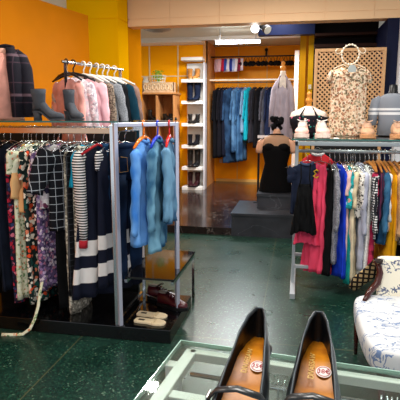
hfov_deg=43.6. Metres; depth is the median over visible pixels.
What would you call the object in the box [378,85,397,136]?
mannequin
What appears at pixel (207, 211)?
floor
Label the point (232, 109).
shirt
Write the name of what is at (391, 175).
shirt
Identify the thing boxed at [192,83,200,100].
boot
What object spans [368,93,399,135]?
grey top
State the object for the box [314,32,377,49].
trim
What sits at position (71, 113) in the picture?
boot
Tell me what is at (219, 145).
coat
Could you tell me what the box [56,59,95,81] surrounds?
clothes hanger
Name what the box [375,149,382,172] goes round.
clothes hanger
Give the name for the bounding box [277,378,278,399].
hanger
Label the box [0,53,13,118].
knitted top
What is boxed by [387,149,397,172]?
clothes hanger
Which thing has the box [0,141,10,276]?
coat
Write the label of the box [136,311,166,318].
slipper
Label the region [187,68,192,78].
boot
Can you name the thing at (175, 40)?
trim
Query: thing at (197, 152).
boot
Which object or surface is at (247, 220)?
stair step
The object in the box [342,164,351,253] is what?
dress
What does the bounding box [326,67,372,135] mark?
floral dress
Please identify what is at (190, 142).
boot
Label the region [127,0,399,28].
ceiling beam
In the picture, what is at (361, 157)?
panel
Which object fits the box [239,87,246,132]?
shirt
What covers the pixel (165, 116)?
shoe
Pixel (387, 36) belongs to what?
wall pier
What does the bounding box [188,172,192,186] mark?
boot
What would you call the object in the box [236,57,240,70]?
swim top
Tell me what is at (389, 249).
dress
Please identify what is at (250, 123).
jacket
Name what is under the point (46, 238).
dress
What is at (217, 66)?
swim top
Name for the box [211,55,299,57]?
rail
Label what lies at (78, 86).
blouse
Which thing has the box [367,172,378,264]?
dress
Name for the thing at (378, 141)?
rack
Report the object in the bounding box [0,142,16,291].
dress
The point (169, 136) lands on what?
clothes hanger
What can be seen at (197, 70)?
boot
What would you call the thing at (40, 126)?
wire hanger
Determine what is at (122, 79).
clothes hanger
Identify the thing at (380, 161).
clothes hanger
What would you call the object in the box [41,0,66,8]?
wall
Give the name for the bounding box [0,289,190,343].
display platform
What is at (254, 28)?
spotlight
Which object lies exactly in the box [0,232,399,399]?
floor
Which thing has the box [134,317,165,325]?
slipper
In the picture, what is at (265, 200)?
stair step
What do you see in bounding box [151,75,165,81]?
wire basket
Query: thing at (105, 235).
dress
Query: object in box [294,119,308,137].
sneaker
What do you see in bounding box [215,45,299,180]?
wall
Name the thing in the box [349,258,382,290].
handbag
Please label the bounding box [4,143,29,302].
dress
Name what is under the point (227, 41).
lamp
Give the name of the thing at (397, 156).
wall
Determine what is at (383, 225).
denim shirt
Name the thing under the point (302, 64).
trim
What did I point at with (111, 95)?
jacket
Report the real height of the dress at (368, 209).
0.977 m
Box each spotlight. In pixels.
[251,25,259,32]
[260,25,270,33]
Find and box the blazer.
[104,81,129,130]
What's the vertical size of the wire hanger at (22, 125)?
0.178 m
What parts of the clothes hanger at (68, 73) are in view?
arm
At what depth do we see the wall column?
6.00 m
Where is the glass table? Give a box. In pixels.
[134,340,399,399]
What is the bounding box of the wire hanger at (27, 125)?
[11,125,39,149]
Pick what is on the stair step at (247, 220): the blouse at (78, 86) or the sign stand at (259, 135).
the sign stand at (259, 135)
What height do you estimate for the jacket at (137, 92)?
0.793 m
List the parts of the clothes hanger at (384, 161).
arm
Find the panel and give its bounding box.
[311,47,386,244]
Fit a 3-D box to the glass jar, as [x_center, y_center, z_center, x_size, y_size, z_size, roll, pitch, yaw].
[-1.039,-2.216,9.649,0.140,0.300,0.140,2,10,11]
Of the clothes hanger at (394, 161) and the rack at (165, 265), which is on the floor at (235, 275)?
the rack at (165, 265)
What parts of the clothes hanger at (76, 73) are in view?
arm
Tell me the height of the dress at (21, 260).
1.170 m
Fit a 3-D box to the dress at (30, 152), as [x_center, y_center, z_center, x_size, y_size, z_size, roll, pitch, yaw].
[-1.128,0.043,3.822,0.116,0.950,0.483,4,11,21]
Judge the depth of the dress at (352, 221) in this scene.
4.26 m
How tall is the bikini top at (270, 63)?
0.202 m
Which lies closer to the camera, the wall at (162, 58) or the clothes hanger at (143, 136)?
the clothes hanger at (143, 136)
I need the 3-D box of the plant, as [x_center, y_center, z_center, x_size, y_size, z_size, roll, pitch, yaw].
[-0.800,-2.358,9.500,0.232,0.236,0.187,-2,10,-9]
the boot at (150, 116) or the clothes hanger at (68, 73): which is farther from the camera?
the boot at (150, 116)
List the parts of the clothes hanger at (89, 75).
arm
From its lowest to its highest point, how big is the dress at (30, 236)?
1.200 m
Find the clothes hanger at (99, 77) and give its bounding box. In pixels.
[81,62,109,82]
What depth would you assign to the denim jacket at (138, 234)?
3.36 m
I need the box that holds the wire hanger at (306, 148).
[285,148,320,167]
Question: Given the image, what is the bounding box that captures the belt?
[1,282,42,335]
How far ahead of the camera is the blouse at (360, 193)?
4.16 m
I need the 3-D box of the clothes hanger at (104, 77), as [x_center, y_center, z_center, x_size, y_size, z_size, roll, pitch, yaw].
[-0.931,-1.140,4.507,0.407,0.188,0.028,4,11,20]
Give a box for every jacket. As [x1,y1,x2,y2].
[0,44,33,116]
[84,77,116,118]
[108,80,131,130]
[125,83,143,130]
[130,138,150,247]
[145,138,166,253]
[161,138,177,224]
[242,87,250,139]
[247,87,256,142]
[355,162,369,270]
[390,165,399,240]
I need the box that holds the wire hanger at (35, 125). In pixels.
[15,125,45,150]
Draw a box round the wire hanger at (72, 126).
[51,126,88,151]
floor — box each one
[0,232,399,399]
[167,181,259,234]
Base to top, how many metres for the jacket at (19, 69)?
0.532 m
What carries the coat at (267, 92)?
hanging from the wire hanger
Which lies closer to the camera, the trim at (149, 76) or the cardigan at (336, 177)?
the cardigan at (336, 177)
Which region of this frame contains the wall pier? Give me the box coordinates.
[371,18,399,161]
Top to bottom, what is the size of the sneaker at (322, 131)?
0.155 m
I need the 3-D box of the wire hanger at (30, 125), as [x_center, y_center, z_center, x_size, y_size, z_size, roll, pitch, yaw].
[-1.270,-0.471,3.762,0.006,0.178,0.382,5,11,25]
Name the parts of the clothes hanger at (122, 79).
arm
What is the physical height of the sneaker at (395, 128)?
0.151 m
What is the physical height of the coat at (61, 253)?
1.220 m
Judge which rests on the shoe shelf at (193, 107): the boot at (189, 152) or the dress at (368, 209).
the boot at (189, 152)
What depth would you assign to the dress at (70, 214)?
3.64 m
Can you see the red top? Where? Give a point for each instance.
(314, 157)
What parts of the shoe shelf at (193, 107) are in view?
panel, panel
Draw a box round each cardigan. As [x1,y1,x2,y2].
[84,79,109,125]
[330,163,340,264]
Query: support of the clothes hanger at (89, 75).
hanging from the stand at (120, 70)
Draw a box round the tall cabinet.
[142,92,180,187]
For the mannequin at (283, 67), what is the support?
on the floor at (207, 211)
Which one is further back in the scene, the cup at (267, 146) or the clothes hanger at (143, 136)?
the cup at (267, 146)
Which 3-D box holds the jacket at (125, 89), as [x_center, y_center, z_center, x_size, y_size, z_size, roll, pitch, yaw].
[-0.894,-0.769,4.658,0.555,0.701,0.120,2,10,9]
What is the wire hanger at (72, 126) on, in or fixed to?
hanging from the rack at (14, 129)
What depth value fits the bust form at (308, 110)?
4.63 m
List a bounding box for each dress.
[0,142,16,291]
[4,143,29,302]
[6,143,37,299]
[17,143,57,304]
[27,144,52,272]
[28,143,60,290]
[63,144,91,313]
[65,144,86,295]
[71,143,142,300]
[94,142,130,288]
[222,87,238,162]
[257,133,292,192]
[300,162,331,274]
[321,163,332,275]
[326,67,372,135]
[331,163,346,278]
[339,164,355,283]
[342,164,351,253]
[348,163,358,281]
[356,165,371,273]
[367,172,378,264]
[374,165,397,258]
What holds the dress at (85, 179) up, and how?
hanging from the wire hanger
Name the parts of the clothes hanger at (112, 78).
arm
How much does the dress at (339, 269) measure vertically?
0.980 m
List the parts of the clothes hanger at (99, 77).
arm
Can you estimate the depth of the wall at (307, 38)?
7.62 m
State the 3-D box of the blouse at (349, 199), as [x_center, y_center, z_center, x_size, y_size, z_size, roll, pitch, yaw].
[1.260,-0.129,4.334,0.114,0.359,0.339,0,10,-3]
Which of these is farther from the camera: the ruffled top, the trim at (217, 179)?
the trim at (217, 179)
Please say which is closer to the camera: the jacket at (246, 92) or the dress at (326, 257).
the dress at (326, 257)
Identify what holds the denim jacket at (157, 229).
hanging from the clothes hanger at (157, 136)
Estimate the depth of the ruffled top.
4.45 m
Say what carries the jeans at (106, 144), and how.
hanging from the wire hanger
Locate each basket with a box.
[143,82,175,92]
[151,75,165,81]
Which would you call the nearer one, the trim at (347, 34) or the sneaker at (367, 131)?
the sneaker at (367, 131)
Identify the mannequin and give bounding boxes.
[256,116,294,153]
[279,61,285,87]
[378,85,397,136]
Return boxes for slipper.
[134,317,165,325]
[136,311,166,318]
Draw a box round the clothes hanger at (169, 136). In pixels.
[165,120,171,147]
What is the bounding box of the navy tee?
[287,161,318,213]
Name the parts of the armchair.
leg, frame, seat, leg, backrest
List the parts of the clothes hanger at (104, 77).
arm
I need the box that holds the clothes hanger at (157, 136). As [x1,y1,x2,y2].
[150,120,164,148]
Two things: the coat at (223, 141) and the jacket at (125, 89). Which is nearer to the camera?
the jacket at (125, 89)
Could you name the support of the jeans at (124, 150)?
hanging from the wire hanger
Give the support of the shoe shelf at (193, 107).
on the floor at (207, 211)
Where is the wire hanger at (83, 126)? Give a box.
[59,126,94,151]
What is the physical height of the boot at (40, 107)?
0.218 m
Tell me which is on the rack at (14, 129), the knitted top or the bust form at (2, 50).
the bust form at (2, 50)
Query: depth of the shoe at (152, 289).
4.04 m
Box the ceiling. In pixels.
[141,21,384,46]
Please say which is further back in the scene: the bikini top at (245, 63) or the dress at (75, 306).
the bikini top at (245, 63)
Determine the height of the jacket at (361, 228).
0.915 m
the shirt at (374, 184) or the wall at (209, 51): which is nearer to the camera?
the shirt at (374, 184)
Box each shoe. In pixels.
[147,283,174,300]
[157,290,187,311]
[162,113,171,119]
[205,307,271,399]
[283,311,340,399]
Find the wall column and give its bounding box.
[66,0,128,83]
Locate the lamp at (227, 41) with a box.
[215,29,260,43]
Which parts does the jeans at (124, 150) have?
leg, leg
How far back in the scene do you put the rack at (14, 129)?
3.46 m
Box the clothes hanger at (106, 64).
[105,64,126,83]
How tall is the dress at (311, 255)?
0.987 m
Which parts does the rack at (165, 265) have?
post, post, post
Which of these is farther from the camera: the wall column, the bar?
the bar
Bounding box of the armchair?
[354,256,399,399]
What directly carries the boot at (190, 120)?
on the shoe shelf at (193, 107)
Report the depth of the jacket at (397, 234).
4.12 m
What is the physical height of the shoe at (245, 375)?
0.107 m
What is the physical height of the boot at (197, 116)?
0.173 m
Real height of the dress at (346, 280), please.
1.025 m
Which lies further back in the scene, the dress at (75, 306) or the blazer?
the blazer
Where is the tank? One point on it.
(303, 220)
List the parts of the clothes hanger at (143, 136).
arm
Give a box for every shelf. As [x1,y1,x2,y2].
[125,250,194,281]
[181,57,206,189]
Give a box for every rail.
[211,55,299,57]
[211,81,298,82]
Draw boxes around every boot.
[30,89,64,119]
[62,89,84,119]
[147,109,155,119]
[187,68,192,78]
[187,83,192,100]
[187,149,192,166]
[188,114,192,122]
[188,134,192,144]
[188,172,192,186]
[192,68,199,78]
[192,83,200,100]
[192,114,199,122]
[192,134,199,144]
[192,150,200,166]
[192,172,199,186]
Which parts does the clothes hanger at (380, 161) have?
arm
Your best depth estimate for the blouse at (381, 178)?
4.13 m
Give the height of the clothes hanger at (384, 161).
0.184 m
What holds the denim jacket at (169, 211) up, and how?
hanging from the clothes hanger at (169, 136)
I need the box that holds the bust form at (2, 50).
[0,48,24,119]
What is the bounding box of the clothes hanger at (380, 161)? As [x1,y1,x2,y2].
[379,149,387,172]
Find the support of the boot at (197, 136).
on the shoe shelf at (193, 107)
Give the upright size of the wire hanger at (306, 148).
0.178 m
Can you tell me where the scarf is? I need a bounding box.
[71,144,92,246]
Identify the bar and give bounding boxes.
[210,78,298,80]
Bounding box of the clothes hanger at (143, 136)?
[133,120,151,148]
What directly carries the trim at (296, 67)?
attached to the wall at (307, 38)
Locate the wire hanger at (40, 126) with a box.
[23,126,48,150]
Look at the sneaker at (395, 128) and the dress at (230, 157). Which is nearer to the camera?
the sneaker at (395, 128)
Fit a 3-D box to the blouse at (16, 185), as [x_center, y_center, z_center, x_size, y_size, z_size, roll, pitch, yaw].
[-1.221,-0.181,3.800,0.116,0.500,0.508,6,12,33]
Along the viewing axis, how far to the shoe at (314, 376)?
0.68 m
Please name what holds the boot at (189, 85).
on the shoe shelf at (193, 107)
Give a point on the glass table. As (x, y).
(170, 388)
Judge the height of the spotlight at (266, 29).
0.204 m
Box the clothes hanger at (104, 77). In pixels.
[94,63,116,82]
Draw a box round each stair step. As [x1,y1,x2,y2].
[231,200,292,238]
[256,190,290,209]
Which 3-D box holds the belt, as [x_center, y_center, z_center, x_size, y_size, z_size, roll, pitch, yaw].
[-1.267,0.770,3.639,0.345,0.423,0.133,-7,12,-35]
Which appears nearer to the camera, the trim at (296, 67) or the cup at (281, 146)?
the cup at (281, 146)
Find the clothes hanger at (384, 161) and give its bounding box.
[382,149,390,172]
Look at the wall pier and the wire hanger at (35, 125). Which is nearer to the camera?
the wire hanger at (35, 125)
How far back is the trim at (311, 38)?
7.02 m
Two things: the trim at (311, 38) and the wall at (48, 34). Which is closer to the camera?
the wall at (48, 34)
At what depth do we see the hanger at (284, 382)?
0.79 m
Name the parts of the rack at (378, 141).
post, rail, glass, frame, hanging rail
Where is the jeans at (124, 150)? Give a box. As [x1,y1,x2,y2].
[108,142,142,278]
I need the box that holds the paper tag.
[348,65,356,71]
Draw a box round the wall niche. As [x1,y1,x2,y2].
[310,21,378,153]
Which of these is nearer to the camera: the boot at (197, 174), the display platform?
the display platform
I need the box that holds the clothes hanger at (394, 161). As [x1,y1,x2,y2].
[388,149,399,169]
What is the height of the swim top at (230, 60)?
0.294 m
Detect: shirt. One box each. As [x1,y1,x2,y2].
[229,87,239,152]
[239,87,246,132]
[366,164,379,239]
[374,164,391,244]
[386,167,392,231]
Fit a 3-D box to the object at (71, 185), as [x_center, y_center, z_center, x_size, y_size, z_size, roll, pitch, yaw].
[-0.856,-0.268,3.718,0.123,0.301,0.407,4,11,21]
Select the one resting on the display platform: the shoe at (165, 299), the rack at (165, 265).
the shoe at (165, 299)
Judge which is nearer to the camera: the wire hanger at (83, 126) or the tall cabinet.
the wire hanger at (83, 126)
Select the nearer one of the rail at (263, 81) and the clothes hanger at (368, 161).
the clothes hanger at (368, 161)
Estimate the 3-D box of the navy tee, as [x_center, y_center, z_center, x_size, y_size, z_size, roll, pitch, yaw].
[0.946,-0.107,4.450,0.349,0.476,0.121,1,10,6]
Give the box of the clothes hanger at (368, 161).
[363,149,375,171]
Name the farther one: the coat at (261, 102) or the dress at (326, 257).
the coat at (261, 102)
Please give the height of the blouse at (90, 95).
0.601 m
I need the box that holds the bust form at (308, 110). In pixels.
[290,91,326,116]
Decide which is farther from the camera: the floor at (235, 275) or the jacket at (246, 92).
the jacket at (246, 92)
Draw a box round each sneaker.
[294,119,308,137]
[315,119,330,137]
[360,120,374,137]
[390,120,399,138]
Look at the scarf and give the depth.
3.63 m
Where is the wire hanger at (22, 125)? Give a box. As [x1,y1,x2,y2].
[6,125,32,150]
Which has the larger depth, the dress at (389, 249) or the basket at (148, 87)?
the basket at (148, 87)
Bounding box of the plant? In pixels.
[152,70,163,81]
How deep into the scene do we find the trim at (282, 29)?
6.81 m
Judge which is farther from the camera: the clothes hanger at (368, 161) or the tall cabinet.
the tall cabinet
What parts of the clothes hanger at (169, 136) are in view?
arm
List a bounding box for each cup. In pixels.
[264,143,273,150]
[278,143,288,150]
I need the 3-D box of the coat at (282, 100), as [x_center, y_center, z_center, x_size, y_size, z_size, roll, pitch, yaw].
[1.209,-1.278,7.404,0.381,1.172,0.304,1,10,7]
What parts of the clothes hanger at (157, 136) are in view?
arm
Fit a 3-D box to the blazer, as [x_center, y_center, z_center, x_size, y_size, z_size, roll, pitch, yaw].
[-0.934,-0.760,4.574,0.655,0.713,0.119,4,11,20]
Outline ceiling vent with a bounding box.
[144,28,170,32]
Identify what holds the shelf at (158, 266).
attached to the rack at (165, 265)
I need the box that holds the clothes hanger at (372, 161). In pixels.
[369,149,377,171]
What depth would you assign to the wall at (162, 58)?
9.79 m
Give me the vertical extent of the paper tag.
0.060 m
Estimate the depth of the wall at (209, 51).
10.20 m
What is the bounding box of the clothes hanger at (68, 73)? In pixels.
[52,58,81,81]
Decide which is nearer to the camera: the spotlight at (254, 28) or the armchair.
the armchair
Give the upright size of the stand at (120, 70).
2.016 m
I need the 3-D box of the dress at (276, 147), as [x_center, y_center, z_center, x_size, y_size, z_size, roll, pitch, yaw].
[1.048,-0.516,6.892,0.552,0.800,0.259,2,10,11]
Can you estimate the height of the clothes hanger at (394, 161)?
0.184 m
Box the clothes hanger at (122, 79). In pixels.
[106,65,134,84]
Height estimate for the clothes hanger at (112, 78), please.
0.188 m
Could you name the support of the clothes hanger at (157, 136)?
hanging from the rack at (165, 265)
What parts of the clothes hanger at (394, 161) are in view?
arm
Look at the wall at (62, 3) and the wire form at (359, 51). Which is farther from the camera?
the wall at (62, 3)
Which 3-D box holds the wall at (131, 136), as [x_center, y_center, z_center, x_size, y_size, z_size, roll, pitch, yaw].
[-1.842,0.097,4.525,2.670,1.440,0.040,2,10,11]
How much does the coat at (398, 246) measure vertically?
0.949 m
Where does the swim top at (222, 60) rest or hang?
hanging from the rail at (260, 55)
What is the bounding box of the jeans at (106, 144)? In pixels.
[102,142,131,197]
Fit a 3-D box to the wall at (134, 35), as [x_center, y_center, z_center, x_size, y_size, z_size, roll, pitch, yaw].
[-0.979,-1.092,6.782,0.225,3.000,0.600,2,10,11]
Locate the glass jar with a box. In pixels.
[142,77,149,85]
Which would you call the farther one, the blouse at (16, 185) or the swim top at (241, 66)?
the swim top at (241, 66)
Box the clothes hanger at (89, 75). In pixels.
[72,61,103,81]
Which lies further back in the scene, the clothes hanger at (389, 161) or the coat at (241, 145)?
the coat at (241, 145)
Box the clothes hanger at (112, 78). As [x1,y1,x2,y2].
[100,64,123,83]
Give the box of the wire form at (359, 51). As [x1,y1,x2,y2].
[334,44,365,136]
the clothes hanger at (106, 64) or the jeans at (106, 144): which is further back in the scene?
the clothes hanger at (106, 64)
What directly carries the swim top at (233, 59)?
hanging from the rail at (260, 55)
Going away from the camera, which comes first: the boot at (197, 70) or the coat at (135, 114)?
the coat at (135, 114)
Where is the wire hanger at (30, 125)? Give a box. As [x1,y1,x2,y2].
[13,125,40,150]
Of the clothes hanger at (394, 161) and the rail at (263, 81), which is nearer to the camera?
the clothes hanger at (394, 161)
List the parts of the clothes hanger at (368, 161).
arm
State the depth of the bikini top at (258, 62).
9.90 m
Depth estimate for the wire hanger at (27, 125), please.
3.74 m
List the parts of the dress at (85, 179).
panel, neck trim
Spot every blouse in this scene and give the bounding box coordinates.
[10,143,43,212]
[36,143,67,208]
[51,77,99,125]
[51,78,87,144]
[344,164,354,208]
[354,165,364,218]
[377,165,384,231]
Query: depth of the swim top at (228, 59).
10.03 m
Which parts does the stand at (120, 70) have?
post, rail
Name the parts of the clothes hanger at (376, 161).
arm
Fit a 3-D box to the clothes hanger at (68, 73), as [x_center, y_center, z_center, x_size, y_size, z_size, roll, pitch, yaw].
[-1.104,-1.073,4.130,0.407,0.188,0.028,8,13,40]
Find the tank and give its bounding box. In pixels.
[290,163,316,235]
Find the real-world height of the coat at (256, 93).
1.215 m
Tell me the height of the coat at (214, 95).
1.436 m
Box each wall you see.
[0,0,89,125]
[0,131,139,291]
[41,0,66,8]
[127,4,141,100]
[141,45,207,186]
[203,40,214,186]
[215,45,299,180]
[302,36,308,159]
[391,29,399,164]
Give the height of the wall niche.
3.000 m
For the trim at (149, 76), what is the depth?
9.76 m
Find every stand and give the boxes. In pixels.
[61,60,123,86]
[253,134,267,202]
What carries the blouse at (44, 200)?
hanging from the wire hanger
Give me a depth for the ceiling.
8.84 m
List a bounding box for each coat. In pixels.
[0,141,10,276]
[55,143,72,308]
[117,82,140,139]
[211,87,220,157]
[216,87,223,156]
[220,87,228,155]
[235,87,246,160]
[251,87,262,147]
[258,87,268,138]
[263,87,271,135]
[268,75,294,153]
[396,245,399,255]
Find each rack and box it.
[0,119,145,324]
[112,122,194,325]
[290,135,399,298]
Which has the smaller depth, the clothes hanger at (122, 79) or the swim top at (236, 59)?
the clothes hanger at (122, 79)
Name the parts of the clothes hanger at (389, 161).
arm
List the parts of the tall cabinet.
panel, panel, panel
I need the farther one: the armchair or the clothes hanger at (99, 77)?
the clothes hanger at (99, 77)
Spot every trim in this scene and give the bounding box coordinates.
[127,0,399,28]
[141,35,299,45]
[142,45,186,92]
[216,46,267,181]
[258,23,314,36]
[291,50,298,183]
[298,36,306,163]
[305,35,313,156]
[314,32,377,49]
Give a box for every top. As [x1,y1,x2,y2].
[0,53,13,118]
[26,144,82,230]
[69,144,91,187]
[214,58,220,71]
[221,59,223,70]
[223,58,229,71]
[229,58,231,70]
[230,58,237,71]
[232,58,234,70]
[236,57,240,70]
[239,57,242,70]
[243,57,249,65]
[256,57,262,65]
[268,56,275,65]
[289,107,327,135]
[293,212,319,245]
[302,153,333,166]
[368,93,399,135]
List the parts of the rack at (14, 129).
rail, rail, glass, post, rail, rail, post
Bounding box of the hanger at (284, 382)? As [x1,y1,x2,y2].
[282,380,285,399]
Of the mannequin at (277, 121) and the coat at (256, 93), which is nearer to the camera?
the mannequin at (277, 121)

